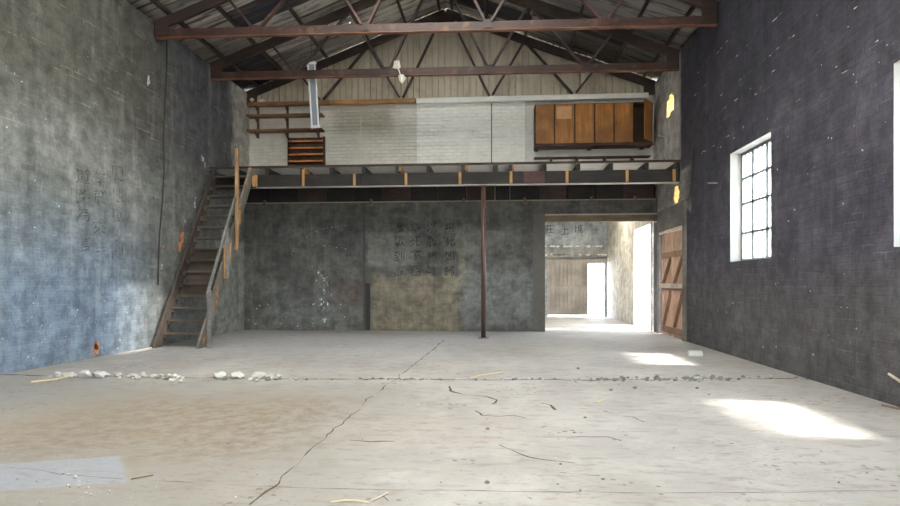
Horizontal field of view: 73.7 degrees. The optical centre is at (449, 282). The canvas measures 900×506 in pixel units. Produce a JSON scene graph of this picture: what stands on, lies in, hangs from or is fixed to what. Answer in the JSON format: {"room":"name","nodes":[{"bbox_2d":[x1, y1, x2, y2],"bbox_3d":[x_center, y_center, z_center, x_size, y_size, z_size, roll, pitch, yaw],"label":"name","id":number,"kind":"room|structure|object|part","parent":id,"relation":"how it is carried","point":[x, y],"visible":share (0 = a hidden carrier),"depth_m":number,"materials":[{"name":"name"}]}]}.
{"room":"warehouse","nodes":[
{"label":"warehouse","id":0,"kind":"room"},
{"bbox_2d":[0,0,248,374],"bbox_3d":[-5.949,-1.805,6.108,0.324,5.930,18.250,0,0,4],"label":"wall","id":1,"kind":"structure","parent":0,"point":[82,82],"depth_m":9.49,"materials":[{"name":"grey paint"}]},
{"bbox_2d":[157,40,167,284],"bbox_3d":[-5.366,-2.299,11.202,0.021,4.673,0.326,0,0,4],"label":"hanging cable","id":2,"kind":"object","parent":1,"relation":"hanging from","point":[166,40],"visible":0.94,"depth_m":11.23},
{"bbox_2d":[154,0,718,39],"bbox_3d":[-0.422,-5.534,10.615,10.023,2.296,0.150,0,0,4],"label":"roof truss","id":3,"kind":"object","parent":1,"relation":"attached to","point":[709,18],"visible":1,"depth_m":10.61,"materials":[{"name":"brown metal"}]},
{"bbox_3d":[-5.261,-4.642,10.951,0.260,0.255,0.014,0,0,4],"label":"heel plate","id":4,"kind":"part","parent":3,"relation":"part of","materials":[{"name":"brown metal"}]},
{"bbox_3d":[-3.517,-4.572,10.801,0.140,0.150,0.010,0,0,4],"label":"gusset plate","id":5,"kind":"part","parent":3,"relation":"part of","materials":[{"name":"brown metal"}]},
{"bbox_3d":[-1.523,-4.553,10.645,0.140,0.150,0.010,0,0,4],"label":"gusset plate","id":6,"kind":"part","parent":3,"relation":"part of","materials":[{"name":"brown metal"}]},
{"bbox_3d":[0.670,-4.532,10.473,0.140,0.150,0.010,0,0,4],"label":"gusset plate","id":7,"kind":"part","parent":3,"relation":"part of","materials":[{"name":"brown metal"}]},
{"bbox_3d":[2.664,-4.513,10.316,0.140,0.150,0.010,0,0,4],"label":"gusset plate","id":8,"kind":"part","parent":3,"relation":"part of","materials":[{"name":"brown metal"}]},
{"bbox_3d":[4.410,-4.595,10.194,0.260,0.350,0.014,0,0,4],"label":"heel plate","id":9,"kind":"part","parent":3,"relation":"part of","materials":[{"name":"brown metal"}]},
{"bbox_2d":[210,0,679,80],"bbox_3d":[-0.254,-5.534,12.759,10.023,2.296,0.150,0,0,4],"label":"roof truss","id":10,"kind":"object","parent":1,"relation":"attached to","point":[672,54],"visible":0.95,"depth_m":12.70,"materials":[{"name":"brown wood"}]},
{"bbox_3d":[-5.093,-4.625,13.095,0.260,0.290,0.014,0,0,4],"label":"heel plate","id":11,"kind":"part","parent":10,"relation":"part of","materials":[{"name":"brown metal"}]},
{"bbox_3d":[-3.349,-4.544,12.944,0.140,0.150,0.010,0,0,4],"label":"gusset plate","id":12,"kind":"part","parent":10,"relation":"part of","materials":[{"name":"brown metal"}]},
{"bbox_2d":[307,48,320,128],"bbox_3d":[-2.986,-4.488,13.125,0.292,2.199,0.077,0,0,4],"label":"fluorescent light","id":13,"kind":"object","parent":10,"relation":"hanging from","point":[312,83],"visible":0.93,"depth_m":13.11,"materials":[{"name":"white metal"}]},
{"bbox_3d":[-1.355,-4.532,12.788,0.140,0.150,0.010,0,0,4],"label":"gusset plate","id":14,"kind":"part","parent":10,"relation":"part of","materials":[{"name":"metal"}]},
{"bbox_2d":[393,60,405,83],"bbox_3d":[-1.077,-4.488,12.770,0.280,0.512,0.054,0,0,4],"label":"spotlight","id":15,"kind":"object","parent":10,"relation":"attached to","point":[396,65],"visible":1,"depth_m":12.76,"materials":[{"name":"white metal"}]},
{"bbox_3d":[0.838,-4.518,12.616,0.140,0.150,0.010,0,0,4],"label":"gusset plate","id":16,"kind":"part","parent":10,"relation":"part of","materials":[{"name":"metal"}]},
{"bbox_3d":[2.832,-4.506,12.460,0.140,0.150,0.010,0,0,4],"label":"gusset plate","id":17,"kind":"part","parent":10,"relation":"part of","materials":[{"name":"brown metal"}]},
{"bbox_3d":[4.578,-4.595,12.337,0.260,0.350,0.014,0,0,4],"label":"heel plate","id":18,"kind":"part","parent":10,"relation":"part of","materials":[{"name":"brown metal"}]},
{"bbox_2d":[246,9,655,107],"bbox_3d":[-0.106,-5.535,14.655,10.023,2.292,0.155,0,0,4],"label":"roof truss","id":19,"kind":"object","parent":1,"relation":"attached to","point":[449,15],"visible":0.88,"depth_m":14.58,"materials":[{"name":"brown metal"}]},
{"bbox_3d":[-4.944,-4.615,14.989,0.260,0.310,0.014,0,0,4],"label":"heel plate","id":20,"kind":"part","parent":19,"relation":"part of","materials":[{"name":"metal"}]},
{"bbox_3d":[-0.110,-6.435,14.604,0.600,0.310,0.011,0,0,4],"label":"apex plate","id":21,"kind":"part","parent":19,"relation":"part of","materials":[{"name":"brown metal"}]},
{"bbox_3d":[4.726,-4.615,14.231,0.260,0.310,0.014,0,0,4],"label":"heel plate","id":22,"kind":"part","parent":19,"relation":"part of","materials":[{"name":"brown metal"}]},
{"bbox_2d":[126,0,719,91],"bbox_3d":[-0.814,-5.795,5.618,11.100,2.143,19.275,0,0,4],"label":"ceiling","id":23,"kind":"structure","parent":0,"point":[296,51],"depth_m":13.24,"materials":[{"name":"metal"}]},
{"bbox_2d":[149,0,259,86],"bbox_3d":[-5.564,-4.974,6.189,0.087,0.099,18.430,0,0,4],"label":"purlin","id":24,"kind":"structure","parent":23,"relation":"attached to","point":[157,3],"depth_m":12.39,"materials":[{"name":"brown metal"}]},
{"bbox_2d":[216,6,283,70],"bbox_3d":[-4.836,-5.251,6.131,0.087,0.099,18.430,0,0,4],"label":"purlin","id":25,"kind":"structure","parent":23,"relation":"attached to","point":[218,8],"depth_m":12.81,"materials":[{"name":"brown wood"}]},
{"bbox_2d":[284,1,327,57],"bbox_3d":[-3.789,-5.650,6.050,0.087,0.099,18.430,0,0,4],"label":"purlin","id":26,"kind":"structure","parent":23,"relation":"attached to","point":[286,3],"depth_m":12.90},
{"bbox_2d":[396,0,406,22],"bbox_3d":[-1.795,-6.410,5.893,0.087,0.099,18.430,0,0,4],"label":"purlin","id":27,"kind":"structure","parent":23,"relation":"attached to","point":[397,1],"depth_m":14.06,"materials":[{"name":"grey metal"}]},
{"bbox_2d":[436,0,440,10],"bbox_3d":[-0.948,-6.728,5.827,0.060,0.090,18.430,0,0,4],"label":"ridge purlin","id":28,"kind":"object","parent":23,"relation":"attached to","point":[438,1],"visible":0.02,"depth_m":14.45,"materials":[{"name":"grey metal"}]},
{"bbox_2d":[449,0,453,10],"bbox_3d":[-0.649,-6.728,5.803,0.060,0.090,18.430,0,0,4],"label":"ridge purlin","id":29,"kind":"object","parent":23,"relation":"attached to","point":[450,1],"visible":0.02,"depth_m":14.47,"materials":[{"name":"brown metal"}]},
{"bbox_2d":[484,0,488,18],"bbox_3d":[0.199,-6.410,5.737,0.087,0.099,18.430,0,0,4],"label":"purlin","id":30,"kind":"structure","parent":23,"relation":"attached to","point":[485,1],"depth_m":13.95,"materials":[{"name":"grey metal"}]},
{"bbox_2d":[524,9,529,35],"bbox_3d":[1.146,-6.049,5.663,0.087,0.099,18.430,0,0,4],"label":"purlin","id":31,"kind":"structure","parent":23,"relation":"attached to","point":[528,10],"depth_m":13.58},
{"bbox_2d":[569,0,586,48],"bbox_3d":[2.193,-5.650,5.581,0.087,0.099,18.430,0,0,4],"label":"purlin","id":32,"kind":"structure","parent":23,"relation":"attached to","point":[582,5],"depth_m":13.47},
{"bbox_2d":[613,0,649,62],"bbox_3d":[3.239,-5.251,5.499,0.087,0.099,18.430,0,0,4],"label":"purlin","id":33,"kind":"structure","parent":23,"relation":"attached to","point":[646,3],"depth_m":12.42,"materials":[{"name":"brown metal"}]},
{"bbox_2d":[643,6,695,76],"bbox_3d":[3.967,-4.974,5.442,0.087,0.099,18.430,0,0,4],"label":"purlin","id":34,"kind":"structure","parent":23,"relation":"attached to","point":[692,8],"depth_m":12.06,"materials":[{"name":"brown wood"}]},
{"bbox_2d":[0,316,899,505],"bbox_3d":[-0.567,1.234,8.761,10.640,0.152,25.020,0,0,4],"label":"floor","id":35,"kind":"structure","parent":0,"point":[107,432],"depth_m":4.92,"materials":[{"name":"concrete"}]},
{"bbox_2d":[31,375,72,382],"bbox_3d":[-4.708,1.129,7.099,0.413,0.059,0.129,0,0,-33],"label":"stalk","id":36,"kind":"object","parent":35,"relation":"on","point":[70,375],"visible":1,"depth_m":7.11,"materials":[{"name":"beige plant"}]},
{"bbox_2d":[64,372,76,377],"bbox_3d":[-4.638,1.123,7.341,0.130,0.074,0.141,0,0,40],"label":"rubble stone","id":37,"kind":"object","parent":35,"relation":"on","point":[73,374],"visible":0.8,"depth_m":7.31,"materials":[{"name":"grey stone"}]},
{"bbox_2d":[77,370,91,377],"bbox_3d":[-4.472,1.112,7.348,0.151,0.096,0.142,0,0,4],"label":"rubble stone","id":38,"kind":"object","parent":35,"relation":"on","point":[84,373],"visible":1,"depth_m":7.29,"materials":[{"name":"white stone"}]},
{"bbox_2d":[92,371,107,377],"bbox_3d":[-4.286,1.117,7.339,0.208,0.086,0.170,0,0,34],"label":"rubble stone","id":39,"kind":"object","parent":35,"relation":"on","point":[98,374],"visible":1,"depth_m":7.28,"materials":[{"name":"white stone"}]},
{"bbox_2d":[131,474,152,479],"bbox_3d":[-1.832,1.155,3.572,0.120,0.010,0.018,0,0,-38],"label":"twig","id":40,"kind":"object","parent":35,"relation":"on","point":[152,474],"visible":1,"depth_m":3.56,"materials":[{"name":"beige wood"}]},
{"bbox_2d":[152,148,253,348],"bbox_3d":[-4.884,-0.763,12.199,1.354,3.846,3.181,0,0,4],"label":"staircase","id":41,"kind":"structure","parent":35,"relation":"on","point":[209,268],"depth_m":11.68,"materials":[{"name":"brown wood"}]},
{"bbox_3d":[-4.345,0.645,10.825,0.065,1.030,0.065,0,0,4],"label":"newel post","id":42,"kind":"part","parent":41,"relation":"part of","materials":[{"name":"grey wood"}]},
{"bbox_3d":[-4.308,-0.750,11.336,0.040,1.931,1.195,0,0,4],"label":"handrail","id":43,"kind":"part","parent":41,"relation":"part of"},
{"bbox_3d":[-4.255,-1.672,11.983,0.065,2.027,0.065,0,0,4],"label":"tall post","id":44,"kind":"part","parent":41,"relation":"part of","materials":[{"name":"brown wood"}]},
{"bbox_2d":[213,371,227,378],"bbox_3d":[-2.795,1.113,7.308,0.164,0.094,0.234,0,0,-6],"label":"rubble stone","id":45,"kind":"object","parent":35,"relation":"on","point":[220,374],"visible":0.91,"depth_m":7.22,"materials":[{"name":"white stone"}]},
{"bbox_2d":[229,371,244,378],"bbox_3d":[-2.590,1.119,7.302,0.189,0.082,0.170,0,0,-18],"label":"rubble stone","id":46,"kind":"object","parent":35,"relation":"on","point":[237,374],"visible":1,"depth_m":7.25,"materials":[{"name":"white stone"}]},
{"bbox_2d":[251,372,265,378],"bbox_3d":[-2.319,1.118,7.280,0.176,0.084,0.163,0,0,6],"label":"rubble stone","id":47,"kind":"object","parent":35,"relation":"on","point":[260,375],"visible":0.88,"depth_m":7.24,"materials":[{"name":"white stone"}]},
{"bbox_2d":[331,499,368,502],"bbox_3d":[-0.527,1.152,3.168,0.203,0.015,0.018,0,0,2],"label":"stalk","id":48,"kind":"object","parent":35,"relation":"on","point":[343,499],"visible":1,"depth_m":3.17,"materials":[{"name":"beige plant"}]},
{"bbox_2d":[478,185,488,337],"bbox_3d":[0.707,-0.448,12.664,0.220,3.216,0.220,0,0,4],"label":"steel column","id":49,"kind":"structure","parent":35,"relation":"on","point":[483,187],"depth_m":12.62,"materials":[{"name":"brown metal"}]},
{"bbox_2d":[215,169,678,188],"bbox_3d":[-0.260,-2.251,12.747,9.970,0.379,0.165,0,0,4],"label":"beam","id":50,"kind":"structure","parent":49,"relation":"on","point":[647,176],"depth_m":12.67,"materials":[{"name":"metal"}]},
{"bbox_2d":[239,170,246,174],"bbox_3d":[-4.553,-2.410,14.076,0.074,0.136,2.125,0,0,4],"label":"joist","id":51,"kind":"object","parent":50,"relation":"on","point":[241,172],"visible":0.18,"depth_m":13.25,"materials":[{"name":"brown wood"}]},
{"bbox_2d":[265,168,298,188],"bbox_3d":[-3.871,-2.410,14.023,0.074,0.136,2.125,0,0,4],"label":"joist","id":52,"kind":"object","parent":50,"relation":"on","point":[268,171],"visible":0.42,"depth_m":13.07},
{"bbox_2d":[300,168,312,173],"bbox_3d":[-3.087,-2.410,13.961,0.112,0.136,2.125,0,0,4],"label":"joist","id":53,"kind":"object","parent":50,"relation":"on","point":[307,171],"visible":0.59,"depth_m":12.99,"materials":[{"name":"brown wood"}]},
{"bbox_2d":[329,167,340,173],"bbox_3d":[-2.468,-2.410,13.913,0.074,0.136,2.125,0,0,4],"label":"joist","id":54,"kind":"object","parent":50,"relation":"on","point":[332,170],"visible":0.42,"depth_m":12.89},
{"bbox_2d":[362,167,381,187],"bbox_3d":[-1.759,-2.410,13.857,0.074,0.136,2.125,0,0,4],"label":"joist","id":55,"kind":"object","parent":50,"relation":"on","point":[365,170],"visible":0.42,"depth_m":12.81,"materials":[{"name":"grey wood"}]},
{"bbox_2d":[396,166,410,187],"bbox_3d":[-1.016,-2.410,13.799,0.112,0.136,2.125,0,0,4],"label":"joist","id":56,"kind":"object","parent":50,"relation":"on","point":[399,169],"visible":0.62,"depth_m":12.74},
{"bbox_2d":[427,166,433,172],"bbox_3d":[-0.371,-2.410,13.748,0.074,0.136,2.125,0,0,4],"label":"joist","id":57,"kind":"object","parent":50,"relation":"on","point":[429,169],"visible":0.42,"depth_m":12.72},
{"bbox_2d":[209,159,680,175],"bbox_3d":[-0.179,-2.499,13.719,9.980,0.047,2.163,0,0,4],"label":"deck","id":58,"kind":"object","parent":50,"relation":"on","point":[617,164],"visible":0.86,"depth_m":12.88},
{"bbox_2d":[287,136,324,165],"bbox_3d":[-3.587,-3.085,14.999,0.924,1.124,0.147,0,0,4],"label":"rack","id":59,"kind":"object","parent":58,"relation":"on","point":[300,151],"visible":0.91,"depth_m":14.98,"materials":[{"name":"brown wood"}]},
{"bbox_2d":[289,162,322,162],"bbox_3d":[-3.587,-3.015,14.998,0.860,0.012,0.095,0,0,4],"label":"tray","id":60,"kind":"object","parent":59,"relation":"on","point":[289,162],"depth_m":14.98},
{"bbox_2d":[289,155,322,156],"bbox_3d":[-3.587,-3.182,14.998,0.860,0.012,0.095,0,0,4],"label":"tray","id":61,"kind":"object","parent":59,"relation":"on","point":[289,155],"depth_m":15.00,"materials":[{"name":"brown wood"}]},
{"bbox_2d":[289,148,322,149],"bbox_3d":[-3.587,-3.344,14.998,0.860,0.012,0.095,0,0,4],"label":"tray","id":62,"kind":"object","parent":59,"relation":"on","point":[289,148],"depth_m":14.98,"materials":[{"name":"brown wood"}]},
{"bbox_2d":[289,142,322,142],"bbox_3d":[-3.587,-3.514,14.998,0.860,0.012,0.095,0,0,4],"label":"tray","id":63,"kind":"object","parent":59,"relation":"on","point":[289,142],"depth_m":14.98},
{"bbox_2d":[534,155,650,161],"bbox_3d":[3.300,-2.731,13.995,2.663,0.416,0.220,0,0,4],"label":"bench","id":64,"kind":"object","parent":58,"relation":"on","point":[576,158],"visible":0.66,"depth_m":13.93,"materials":[{"name":"brown wood"}]},
{"bbox_2d":[462,165,467,186],"bbox_3d":[0.381,-2.410,13.690,0.112,0.136,2.125,0,0,4],"label":"joist","id":65,"kind":"object","parent":50,"relation":"on","point":[464,167],"visible":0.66,"depth_m":12.63,"materials":[{"name":"brown wood"}]},
{"bbox_2d":[508,165,513,170],"bbox_3d":[1.370,-2.410,13.612,0.112,0.136,2.125,0,0,4],"label":"joist","id":66,"kind":"object","parent":50,"relation":"on","point":[511,167],"visible":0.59,"depth_m":12.55,"materials":[{"name":"brown wood"}]},
{"bbox_3d":[1.760,-2.212,12.538,0.430,0.235,0.006,0,0,4],"label":"rust plate","id":67,"kind":"part","parent":50,"relation":"part of","materials":[{"name":"metal"}]},
{"bbox_2d":[541,164,546,170],"bbox_3d":[2.058,-2.410,13.558,0.074,0.136,2.125,0,0,4],"label":"joist","id":68,"kind":"object","parent":50,"relation":"on","point":[544,167],"visible":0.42,"depth_m":12.50,"materials":[{"name":"grey wood"}]},
{"bbox_2d":[567,164,579,185],"bbox_3d":[2.749,-2.410,13.504,0.074,0.136,2.125,0,0,4],"label":"joist","id":69,"kind":"object","parent":50,"relation":"on","point":[577,167],"visible":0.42,"depth_m":12.49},
{"bbox_2d":[604,163,612,169],"bbox_3d":[3.414,-2.410,13.452,0.074,0.136,2.125,0,0,4],"label":"joist","id":70,"kind":"object","parent":50,"relation":"on","point":[609,166],"visible":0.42,"depth_m":12.40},
{"bbox_2d":[637,162,648,169],"bbox_3d":[4.134,-2.410,13.396,0.074,0.136,2.125,0,0,4],"label":"joist","id":71,"kind":"object","parent":50,"relation":"on","point":[644,166],"visible":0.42,"depth_m":12.39,"materials":[{"name":"grey wood"}]},
{"bbox_2d":[667,162,679,168],"bbox_3d":[4.747,-2.410,13.348,0.074,0.136,2.125,0,0,4],"label":"joist","id":72,"kind":"object","parent":50,"relation":"on","point":[676,165],"visible":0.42,"depth_m":12.32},
{"bbox_2d":[470,371,502,378],"bbox_3d":[0.462,1.144,7.495,0.020,0.024,0.660,0,0,42],"label":"stick","id":73,"kind":"object","parent":35,"relation":"on","point":[502,371],"visible":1,"depth_m":7.46,"materials":[{"name":"wood"}]},
{"bbox_2d":[687,350,702,355],"bbox_3d":[3.896,1.117,9.538,0.227,0.085,0.131,0,0,4],"label":"brick","id":74,"kind":"object","parent":35,"relation":"on","point":[689,352],"visible":1,"depth_m":9.48,"materials":[{"name":"white paint"}]},
{"bbox_2d":[881,404,899,409],"bbox_3d":[4.111,1.148,5.503,0.026,0.021,0.300,0,0,-17],"label":"stick","id":75,"kind":"object","parent":35,"relation":"on","point":[883,405],"visible":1,"depth_m":5.57,"materials":[{"name":"brown wood"}]},
{"bbox_2d":[888,373,899,382],"bbox_3d":[3.655,1.008,4.234,0.025,0.305,3.174,0,0,20],"label":"stick","id":76,"kind":"object","parent":35,"relation":"on","point":[889,374],"visible":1,"depth_m":5.58,"materials":[{"name":"beige wood"}]},
{"bbox_2d":[244,198,656,331],"bbox_3d":[-0.102,-0.415,14.701,10.000,3.150,0.444,0,0,4],"label":"wall","id":77,"kind":"structure","parent":0,"point":[303,262],"depth_m":14.57,"materials":[{"name":"paint"}]},
{"bbox_2d":[363,203,364,329],"bbox_3d":[-2.091,-0.410,14.628,0.035,3.100,0.020,0,0,4],"label":"trim","id":78,"kind":"structure","parent":77,"relation":"attached to","point":[363,203],"depth_m":14.62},
{"bbox_2d":[365,283,369,329],"bbox_3d":[-2.004,0.575,14.624,0.120,1.130,0.015,0,0,4],"label":"trim","id":79,"kind":"structure","parent":77,"relation":"attached to","point":[367,285],"depth_m":14.62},
{"bbox_2d":[247,184,653,206],"bbox_3d":[-0.112,-2.108,14.588,9.886,0.456,0.390,0,0,4],"label":"beam","id":80,"kind":"structure","parent":77,"relation":"attached to","point":[607,191],"depth_m":14.50,"materials":[{"name":"red metal"}]},
{"bbox_2d":[246,198,656,203],"bbox_3d":[-0.124,-1.972,14.478,9.990,0.025,0.012,0,0,4],"label":"trim","id":81,"kind":"structure","parent":77,"relation":"attached to","point":[650,198],"depth_m":14.46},
{"bbox_2d":[533,214,544,331],"bbox_3d":[2.123,-0.240,14.293,0.280,2.800,0.030,0,0,4],"label":"trim","id":82,"kind":"structure","parent":77,"relation":"attached to","point":[538,219],"depth_m":14.28,"materials":[{"name":"grey concrete"}]},
{"bbox_2d":[545,213,656,221],"bbox_3d":[3.567,-1.548,14.220,2.610,0.185,0.150,0,0,4],"label":"trim","id":83,"kind":"structure","parent":77,"relation":"attached to","point":[598,217],"depth_m":14.18,"materials":[{"name":"metal"}]},
{"bbox_2d":[249,95,653,188],"bbox_3d":[-0.082,-3.275,14.952,10.000,2.570,0.300,0,0,4],"label":"wall","id":84,"kind":"structure","parent":0,"point":[398,133],"depth_m":14.85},
{"bbox_2d":[246,100,329,137],"bbox_3d":[-4.017,-4.089,14.969,2.091,0.927,0.278,0,0,4],"label":"wall shelving","id":85,"kind":"object","parent":84,"relation":"attached to","point":[287,115],"visible":0.86,"depth_m":14.90,"materials":[{"name":"brown wood"}]},
{"bbox_2d":[491,103,491,161],"bbox_3d":[1.017,-3.478,14.704,0.020,1.905,0.020,0,0,27],"label":"conduit","id":86,"kind":"object","parent":84,"relation":"attached to","point":[491,103],"visible":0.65,"depth_m":14.69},
{"bbox_2d":[533,98,653,151],"bbox_3d":[3.387,-3.727,14.184,2.768,1.046,0.684,0,0,4],"label":"upper cabinet","id":87,"kind":"object","parent":84,"relation":"attached to","point":[625,125],"visible":1,"depth_m":14.18,"materials":[{"name":"brown wood"}]},
{"bbox_3d":[2.253,-3.774,14.254,0.422,0.921,0.023,0,0,4],"label":"door","id":88,"kind":"part","parent":87,"relation":"part of","materials":[{"name":"brown wood"}]},
{"bbox_3d":[2.716,-3.774,14.218,0.439,0.921,0.023,0,0,4],"label":"door","id":89,"kind":"part","parent":87,"relation":"part of","materials":[{"name":"brown wood"}]},
{"bbox_3d":[3.181,-3.774,14.181,0.427,0.921,0.023,0,0,4],"label":"door","id":90,"kind":"part","parent":87,"relation":"part of","materials":[{"name":"brown wood"}]},
{"bbox_3d":[3.638,-3.774,14.146,0.420,0.921,0.023,0,0,4],"label":"door","id":91,"kind":"part","parent":87,"relation":"part of","materials":[{"name":"brown wood"}]},
{"bbox_3d":[4.087,-3.774,14.110,0.413,0.921,0.023,0,0,4],"label":"door","id":92,"kind":"part","parent":87,"relation":"part of","materials":[{"name":"brown wood"}]},
{"bbox_3d":[4.592,-3.774,13.910,0.023,0.921,0.402,0,0,42],"label":"door","id":93,"kind":"part","parent":87,"relation":"part of","materials":[{"name":"brown wood"}]},
{"bbox_2d":[252,8,652,101],"bbox_3d":[-0.083,-5.671,14.940,10.000,2.342,0.075,0,0,4],"label":"wall","id":94,"kind":"structure","parent":0,"point":[445,49],"depth_m":14.92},
{"bbox_2d":[545,222,606,316],"bbox_3d":[0.396,-0.590,21.042,10.002,3.500,0.303,0,0,4],"label":"wall","id":95,"kind":"structure","parent":0,"point":[562,239],"depth_m":20.59,"materials":[{"name":"grey paint"}]},
{"bbox_2d":[547,259,587,314],"bbox_3d":[4.027,0.145,20.543,1.380,1.910,0.070,0,0,4],"label":"door","id":96,"kind":"structure","parent":95,"relation":"in","point":[567,279],"depth_m":20.53,"materials":[{"name":"brown wood"}]},
{"bbox_3d":[4.025,-0.730,20.521,1.380,0.120,0.025,0,0,4],"label":"rail","id":97,"kind":"part","parent":96,"relation":"part of","materials":[{"name":"brown wood"}]},
{"bbox_3d":[4.025,0.150,20.521,1.380,0.120,0.025,0,0,4],"label":"rail","id":98,"kind":"part","parent":96,"relation":"part of","materials":[{"name":"wood"}]},
{"bbox_3d":[4.025,1.020,20.521,1.380,0.120,0.025,0,0,4],"label":"rail","id":99,"kind":"part","parent":96,"relation":"part of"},
{"bbox_2d":[545,257,605,258],"bbox_3d":[4.218,-0.865,20.548,2.200,0.050,0.090,0,0,4],"label":"trim","id":100,"kind":"structure","parent":95,"relation":"attached to","point":[545,257],"depth_m":20.54,"materials":[{"name":"brown wood"}]},
{"bbox_2d":[588,259,604,263],"bbox_3d":[4.324,-0.750,20.625,1.920,0.160,0.120,0,0,4],"label":"trim","id":101,"kind":"structure","parent":95,"relation":"attached to","point":[590,261],"depth_m":20.52,"materials":[{"name":"beige wood"}]},
{"bbox_2d":[607,0,899,406],"bbox_3d":[4.574,-1.805,8.348,0.323,5.930,24.360,0,0,4],"label":"wall","id":102,"kind":"structure","parent":0,"point":[819,79],"depth_m":7.66,"materials":[{"name":"black paint"}]},
{"bbox_2d":[657,233,660,332],"bbox_3d":[4.822,-0.001,13.862,0.049,2.322,0.148,0,0,4],"label":"trim","id":103,"kind":"structure","parent":102,"relation":"attached to","point":[658,235],"depth_m":13.79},
{"bbox_2d":[662,232,672,336],"bbox_3d":[4.840,0.025,13.321,0.100,2.265,0.824,0,0,4],"label":"door","id":104,"kind":"structure","parent":102,"relation":"in","point":[667,239],"depth_m":13.34,"materials":[{"name":"brown wood"}]},
{"bbox_3d":[4.836,-0.620,13.321,0.038,0.120,0.824,0,0,4],"label":"rail","id":105,"kind":"part","parent":104,"relation":"part of","materials":[{"name":"brown wood"}]},
{"bbox_3d":[4.836,1.030,13.321,0.038,0.140,0.824,0,0,4],"label":"rail","id":106,"kind":"part","parent":104,"relation":"part of","materials":[{"name":"brown wood"}]},
{"bbox_3d":[4.873,0.025,13.317,0.035,2.265,0.821,0,0,4],"label":"board panel","id":107,"kind":"part","parent":104,"relation":"part of","materials":[{"name":"brown wood"}]},
{"bbox_2d":[659,225,681,234],"bbox_3d":[4.768,-1.135,12.907,0.090,0.050,1.760,0,0,4],"label":"trim","id":108,"kind":"structure","parent":102,"relation":"attached to","point":[678,227],"depth_m":12.91,"materials":[{"name":"beige wood"}]},
{"bbox_2d":[657,200,686,232],"bbox_3d":[4.752,-1.403,12.908,0.039,0.475,2.040,0,0,4],"label":"wall panel","id":109,"kind":"object","parent":102,"relation":"attached to","point":[674,216],"depth_m":12.72,"materials":[{"name":"grey concrete"}]},
{"bbox_2d":[673,229,681,338],"bbox_3d":[4.775,0.025,12.487,0.100,2.265,0.824,0,0,4],"label":"door","id":110,"kind":"structure","parent":102,"relation":"in","point":[677,235],"depth_m":12.60,"materials":[{"name":"brown wood"}]},
{"bbox_2d":[659,283,681,287],"bbox_3d":[4.748,0.060,12.899,0.043,0.100,1.780,0,0,4],"label":"bar","id":111,"kind":"object","parent":110,"relation":"attached to","point":[661,285],"visible":0.82,"depth_m":12.85,"materials":[{"name":"brown wood"}]},
{"bbox_3d":[4.771,-0.620,12.488,0.038,0.120,0.824,0,0,4],"label":"rail","id":112,"kind":"part","parent":110,"relation":"part of","materials":[{"name":"brown wood"}]},
{"bbox_3d":[4.771,1.030,12.488,0.038,0.140,0.824,0,0,4],"label":"rail","id":113,"kind":"part","parent":110,"relation":"part of","materials":[{"name":"brown wood"}]},
{"bbox_2d":[682,224,686,341],"bbox_3d":[4.673,-0.001,11.956,0.049,2.322,0.148,0,0,4],"label":"trim","id":114,"kind":"structure","parent":102,"relation":"attached to","point":[684,227],"depth_m":11.88,"materials":[{"name":"wood"}]},
{"bbox_2d":[681,148,693,201],"bbox_3d":[4.675,-2.100,11.816,0.026,0.956,0.760,0,0,4],"label":"conduit","id":115,"kind":"object","parent":102,"relation":"attached to","point":[693,148],"visible":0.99,"depth_m":11.50,"materials":[{"name":"black metal"}]},
{"bbox_2d":[741,138,770,260],"bbox_3d":[4.658,-1.210,8.944,0.050,1.740,1.440,0,0,4],"label":"window","id":116,"kind":"structure","parent":102,"relation":"in","point":[755,150],"depth_m":9.20,"materials":[{"name":"grey metal"}]},
{"label":"outside","id":117,"kind":"structure","parent":0,"visible":0},
{"bbox_2d":[548,292,649,325],"bbox_3d":[0.781,1.490,9.969,140.000,0.340,160.000,0,0,4],"label":"ground","id":118,"kind":"structure","parent":117,"point":[595,299],"depth_m":33.70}
]}

